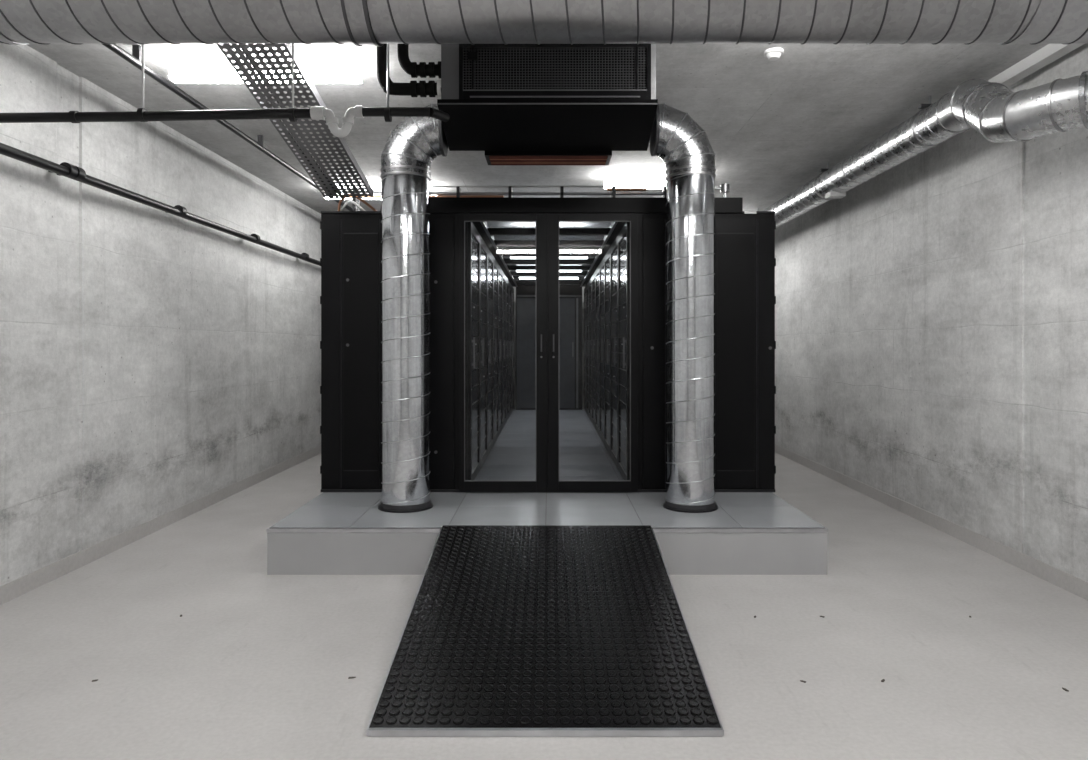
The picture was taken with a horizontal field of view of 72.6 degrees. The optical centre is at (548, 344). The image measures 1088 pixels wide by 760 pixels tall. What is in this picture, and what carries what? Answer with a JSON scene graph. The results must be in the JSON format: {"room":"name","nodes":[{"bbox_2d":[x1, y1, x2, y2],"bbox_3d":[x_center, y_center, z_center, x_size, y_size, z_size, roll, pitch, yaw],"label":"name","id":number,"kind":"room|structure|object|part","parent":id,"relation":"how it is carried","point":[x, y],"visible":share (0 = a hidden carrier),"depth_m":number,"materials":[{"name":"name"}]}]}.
{"room":"server room","nodes":[
{"label":"server room","id":0,"kind":"room"},
{"bbox_2d":[0,44,320,585],"bbox_3d":[-3.060,-0.150,5.000,0.200,3.100,18.000,0,0,0],"label":"wall","id":1,"kind":"structure","parent":0,"point":[154,362],"depth_m":5.18,"materials":[{"name":"concrete"}]},
{"bbox_2d":[0,143,319,265],"bbox_3d":[-2.884,-1.026,5.000,0.150,0.099,17.400,0,0,0],"label":"pipe","id":2,"kind":"object","parent":1,"relation":"attached to","point":[68,170],"visible":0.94,"depth_m":4.96,"materials":[{"name":"metal"}]},
{"bbox_2d":[0,445,320,604],"bbox_3d":[-2.955,1.350,5.000,0.010,0.100,18.000,0,0,0],"label":"baseboard","id":3,"kind":"structure","parent":1,"relation":"attached to","point":[9,591],"depth_m":5.19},
{"bbox_2d":[27,44,1047,249],"bbox_3d":[0.000,-1.800,5.000,6.320,0.200,18.400,0,0,0],"label":"ceiling","id":4,"kind":"structure","parent":0,"point":[771,127],"depth_m":5.23,"materials":[{"name":"concrete"}]},
{"bbox_2d":[169,59,242,82],"bbox_3d":[-2.021,-1.614,4.400,0.430,0.136,0.080,0,0,0],"label":"ceiling light","id":5,"kind":"object","parent":4,"relation":"attached to","point":[201,74],"depth_m":4.36,"materials":[{"name":"white plastic"}]},
{"bbox_2d":[0,44,449,136],"bbox_3d":[-1.752,-1.401,3.982,2.416,0.596,0.177,0,0,0],"label":"drain pipe","id":6,"kind":"object","parent":4,"relation":"hanging from","point":[142,114],"visible":0.98,"depth_m":3.91,"materials":[{"name":"black plastic"}]},
{"bbox_2d":[102,44,351,210],"bbox_3d":[-2.340,-1.639,4.550,0.044,0.121,16.500,0,0,0],"label":"ceiling pipe","id":7,"kind":"object","parent":4,"relation":"hanging from","point":[134,59],"depth_m":4.80,"materials":[{"name":"silver metal"}]},
{"bbox_2d":[262,69,303,82],"bbox_3d":[-1.567,-1.585,4.400,0.242,0.077,0.080,0,0,0],"label":"ceiling light","id":8,"kind":"object","parent":4,"relation":"attached to","point":[295,70],"depth_m":4.36,"materials":[{"name":"white plastic"}]},
{"bbox_2d":[217,44,372,198],"bbox_3d":[-1.542,-1.391,4.683,0.365,0.588,1.770,0,0,3],"label":"cable tray","id":9,"kind":"object","parent":4,"relation":"hanging from","point":[226,50],"visible":0.82,"depth_m":4.57,"materials":[{"name":"metal"}]},
{"bbox_2d":[228,44,340,197],"bbox_3d":[-1.638,-1.377,4.683,0.107,0.554,1.759,0,0,3],"label":"cable bundle","id":10,"kind":"object","parent":9,"relation":"on","point":[245,55],"visible":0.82,"depth_m":4.70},
{"bbox_2d":[305,59,361,82],"bbox_3d":[-1.270,-1.614,4.400,0.330,0.136,0.080,0,0,0],"label":"ceiling light","id":11,"kind":"object","parent":4,"relation":"attached to","point":[332,74],"depth_m":4.36,"materials":[{"name":"white plastic"}]},
{"bbox_2d":[326,190,381,198],"bbox_3d":[-1.800,-1.635,7.940,1.200,0.129,0.080,0,0,0],"label":"ceiling light","id":12,"kind":"object","parent":4,"relation":"attached to","point":[341,190],"visible":0.07,"depth_m":7.93,"materials":[{"name":"white plastic"}]},
{"bbox_2d":[0,0,1087,45],"bbox_3d":[0.000,-1.463,3.000,5.916,0.472,0.422,0,0,0],"label":"spiral duct","id":13,"kind":"object","parent":4,"relation":"hanging from","point":[22,22],"visible":1,"depth_m":2.89,"materials":[{"name":"metal"}]},
{"bbox_2d":[437,44,657,164],"bbox_3d":[-0.005,-1.509,4.823,1.410,0.374,1.514,0,0,0],"label":"air conditioning unit","id":14,"kind":"object","parent":4,"relation":"attached to","point":[517,104],"visible":0.99,"depth_m":4.12,"materials":[{"name":"metal"}]},
{"bbox_2d":[377,44,440,97],"bbox_3d":[-0.782,-1.543,4.150,0.362,0.312,0.112,0,0,0],"label":"pipes","id":15,"kind":"object","parent":14,"relation":"attached to","point":[413,89],"visible":0.91,"depth_m":4.12,"materials":[{"name":"black plastic"}]},
{"bbox_2d":[604,175,665,188],"bbox_3d":[1.000,-1.635,7.390,0.900,0.129,0.080,0,0,0],"label":"ceiling light","id":16,"kind":"object","parent":4,"relation":"attached to","point":[617,182],"visible":0.5,"depth_m":7.35,"materials":[{"name":"white plastic"}]},
{"bbox_2d":[764,47,783,60],"bbox_3d":[1.300,-1.677,4.280,0.110,0.044,0.110,0,0,0],"label":"smoke detector","id":17,"kind":"object","parent":4,"relation":"attached to","point":[773,54],"visible":1,"depth_m":4.25,"materials":[{"name":"white plastic"}]},
{"bbox_2d":[988,44,1083,86],"bbox_3d":[2.860,-1.665,4.350,0.080,0.069,0.800,0,0,0],"label":"ceiling light","id":18,"kind":"object","parent":4,"relation":"attached to","point":[1049,53],"visible":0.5,"depth_m":4.33,"materials":[{"name":"white plastic"}]},
{"bbox_2d":[0,452,1087,759],"bbox_3d":[0.000,1.500,5.000,6.320,0.200,18.400,0,0,0],"label":"floor","id":19,"kind":"structure","parent":0,"point":[255,665],"depth_m":3.34,"materials":[{"name":"grey concrete"}]},
{"bbox_2d":[366,525,723,736],"bbox_3d":[-0.014,1.249,3.582,1.280,0.300,1.877,0,0,0],"label":"ramp","id":20,"kind":"object","parent":19,"relation":"on","point":[509,630],"visible":1,"depth_m":3.22,"materials":[{"name":"rubber"}]},
{"bbox_2d":[266,409,827,574],"bbox_3d":[-0.010,1.257,8.652,3.420,0.286,8.296,0,0,0],"label":"platform","id":21,"kind":"object","parent":19,"relation":"on","point":[333,533],"visible":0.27,"depth_m":4.67,"materials":[{"name":"concrete"}]},
{"bbox_2d":[378,103,447,512],"bbox_3d":[-0.943,-0.277,5.090,0.455,2.782,0.370,0,0,0],"label":"duct","id":22,"kind":"object","parent":21,"relation":"on","point":[408,154],"visible":0.98,"depth_m":4.95,"materials":[{"name":"metal"}]},
{"bbox_2d":[465,222,479,479],"bbox_3d":[-1.136,0.067,6.066,1.128,2.094,0.773,0,0,0],"label":"rack","id":23,"kind":"object","parent":21,"relation":"on","point":[472,236],"visible":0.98,"depth_m":5.86,"materials":[{"name":"metal"}]},
{"bbox_2d":[480,235,487,468],"bbox_3d":[-1.136,0.067,6.845,1.128,2.094,0.773,0,0,0],"label":"rack","id":24,"kind":"object","parent":21,"relation":"on","point":[483,247],"visible":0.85,"depth_m":6.89,"materials":[{"name":"metal"}]},
{"bbox_2d":[488,248,493,453],"bbox_3d":[-1.136,0.067,7.624,1.128,2.094,0.773,0,0,0],"label":"rack","id":25,"kind":"object","parent":21,"relation":"on","point":[490,256],"visible":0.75,"depth_m":7.72,"materials":[{"name":"metal"}]},
{"bbox_2d":[494,258,497,442],"bbox_3d":[-1.136,0.067,8.404,1.128,2.094,0.773,0,0,0],"label":"rack","id":26,"kind":"object","parent":21,"relation":"on","point":[495,261],"visible":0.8,"depth_m":8.44,"materials":[{"name":"metal"}]},
{"bbox_2d":[498,264,502,435],"bbox_3d":[-1.136,0.067,9.183,1.128,2.094,0.773,0,0,0],"label":"rack","id":27,"kind":"object","parent":21,"relation":"on","point":[500,272],"visible":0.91,"depth_m":9.31,"materials":[{"name":"metal"}]},
{"bbox_2d":[503,272,505,426],"bbox_3d":[-1.136,0.067,9.962,1.128,2.094,0.773,0,0,0],"label":"rack","id":28,"kind":"object","parent":21,"relation":"on","point":[504,275],"visible":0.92,"depth_m":10.14,"materials":[{"name":"metal"}]},
{"bbox_2d":[506,277,508,421],"bbox_3d":[-1.136,0.067,10.742,1.128,2.094,0.773,0,0,0],"label":"rack","id":29,"kind":"object","parent":21,"relation":"on","point":[507,280],"visible":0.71,"depth_m":10.88,"materials":[{"name":"metal"}]},
{"bbox_2d":[509,282,511,415],"bbox_3d":[-1.136,0.067,11.521,1.128,2.094,0.773,0,0,0],"label":"rack","id":30,"kind":"object","parent":21,"relation":"on","point":[510,285],"visible":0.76,"depth_m":11.72,"materials":[{"name":"metal"}]},
{"bbox_2d":[512,287,513,410],"bbox_3d":[-1.136,0.067,12.300,1.128,2.094,0.773,0,0,0],"label":"rack","id":31,"kind":"object","parent":21,"relation":"on","point":[512,287],"visible":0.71,"depth_m":12.37,"materials":[{"name":"metal"}]},
{"bbox_2d":[320,197,775,491],"bbox_3d":[-0.008,0.000,5.626,3.459,2.228,0.080,0,0,0],"label":"enclosure","id":32,"kind":"object","parent":21,"relation":"on","point":[351,245],"visible":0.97,"depth_m":5.60,"materials":[{"name":"black metal"}]},
{"bbox_2d":[338,184,729,210],"bbox_3d":[-0.135,-1.110,5.715,3.061,0.260,0.210,0,0,0],"label":"railing","id":33,"kind":"object","parent":32,"relation":"on","point":[724,188],"visible":0.43,"depth_m":5.71,"materials":[{"name":"metal"}]},
{"bbox_2d":[459,213,637,490],"bbox_3d":[-0.004,0.055,5.551,1.341,2.087,0.081,0,0,0],"label":"door","id":34,"kind":"structure","parent":32,"relation":"attached to","point":[554,484],"depth_m":5.55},
{"bbox_2d":[472,222,625,286],"bbox_3d":[0.000,-1.048,9.183,1.280,0.105,7.034,0,0,0],"label":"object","id":35,"kind":"object","parent":32,"relation":"attached to","point":[523,272],"visible":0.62,"depth_m":8.14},
{"bbox_3d":[0.000,-1.048,9.183,1.280,0.105,7.034,0,0,0],"label":"roof frame","id":36,"kind":"part","parent":35,"relation":"part of","materials":[{"name":"black metal"}]},
{"bbox_2d":[584,287,585,410],"bbox_3d":[1.136,0.067,12.300,1.128,2.094,0.773,0,0,0],"label":"rack","id":37,"kind":"object","parent":21,"relation":"on","point":[585,287],"visible":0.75,"depth_m":12.37,"materials":[{"name":"metal"}]},
{"bbox_2d":[586,282,588,415],"bbox_3d":[1.136,0.067,11.521,1.128,2.094,0.773,0,0,0],"label":"rack","id":38,"kind":"object","parent":21,"relation":"on","point":[587,285],"visible":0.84,"depth_m":11.72,"materials":[{"name":"metal"}]},
{"bbox_2d":[589,277,591,421],"bbox_3d":[1.136,0.067,10.742,1.128,2.094,0.773,0,0,0],"label":"rack","id":39,"kind":"object","parent":21,"relation":"on","point":[590,280],"visible":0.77,"depth_m":10.88,"materials":[{"name":"metal"}]},
{"bbox_2d":[592,272,594,426],"bbox_3d":[1.136,0.067,9.962,1.128,2.094,0.773,0,0,0],"label":"rack","id":40,"kind":"object","parent":21,"relation":"on","point":[593,275],"visible":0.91,"depth_m":10.14,"materials":[{"name":"metal"}]},
{"bbox_2d":[595,264,599,435],"bbox_3d":[1.136,0.067,9.183,1.128,2.094,0.773,0,0,0],"label":"rack","id":41,"kind":"object","parent":21,"relation":"on","point":[597,272],"visible":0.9,"depth_m":9.31,"materials":[{"name":"metal"}]},
{"bbox_2d":[600,258,603,442],"bbox_3d":[1.136,0.067,8.404,1.128,2.094,0.773,0,0,0],"label":"rack","id":42,"kind":"object","parent":21,"relation":"on","point":[602,261],"visible":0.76,"depth_m":8.44,"materials":[{"name":"metal"}]},
{"bbox_2d":[604,248,609,453],"bbox_3d":[1.136,0.067,7.624,1.128,2.094,0.773,0,0,0],"label":"rack","id":43,"kind":"object","parent":21,"relation":"on","point":[607,256],"visible":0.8,"depth_m":7.72,"materials":[{"name":"metal"}]},
{"bbox_2d":[610,235,617,468],"bbox_3d":[1.136,0.067,6.845,1.128,2.094,0.773,0,0,0],"label":"rack","id":44,"kind":"object","parent":21,"relation":"on","point":[614,247],"visible":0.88,"depth_m":6.89,"materials":[{"name":"metal"}]},
{"bbox_2d":[618,222,629,479],"bbox_3d":[1.136,0.067,6.066,1.128,2.094,0.773,0,0,0],"label":"rack","id":45,"kind":"object","parent":21,"relation":"on","point":[624,234],"visible":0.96,"depth_m":5.98,"materials":[{"name":"metal"}]},
{"bbox_2d":[649,103,717,512],"bbox_3d":[0.936,-0.277,5.090,0.443,2.782,0.371,0,0,0],"label":"duct","id":46,"kind":"object","parent":21,"relation":"on","point":[685,149],"visible":0.99,"depth_m":4.95,"materials":[{"name":"metal"}]},
{"bbox_2d":[92,615,1068,690],"bbox_3d":[0.134,1.398,3.411,4.080,0.004,0.845,0,0,0],"label":"debris","id":47,"kind":"object","parent":19,"relation":"on","point":[882,680],"visible":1,"depth_m":3.08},
{"bbox_2d":[504,256,593,409],"bbox_3d":[0.000,-0.150,14.100,6.320,3.100,0.200,0,0,0],"label":"wall","id":48,"kind":"structure","parent":0,"point":[504,256],"depth_m":14.00,"materials":[{"name":"metal"}]},
{"bbox_2d":[516,284,581,409],"bbox_3d":[0.000,0.007,12.700,1.140,2.214,0.100,0,0,0],"label":"end door","id":49,"kind":"structure","parent":48,"relation":"in","point":[570,295],"depth_m":12.69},
{"bbox_2d":[775,44,1087,581],"bbox_3d":[3.060,-0.150,5.000,0.200,3.100,18.000,0,0,0],"label":"wall","id":50,"kind":"structure","parent":0,"point":[931,316],"depth_m":5.31,"materials":[{"name":"concrete"}]},
{"bbox_2d":[758,70,1087,227],"bbox_3d":[2.733,-1.387,8.618,0.646,0.624,10.564,0,0,0],"label":"duct","id":51,"kind":"object","parent":50,"relation":"attached to","point":[1000,114],"visible":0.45,"depth_m":4.48,"materials":[{"name":"metal"}]},
{"bbox_2d":[775,444,1087,600],"bbox_3d":[2.955,1.350,5.000,0.010,0.100,18.000,0,0,0],"label":"baseboard","id":52,"kind":"structure","parent":50,"relation":"attached to","point":[1064,580],"depth_m":5.28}
]}

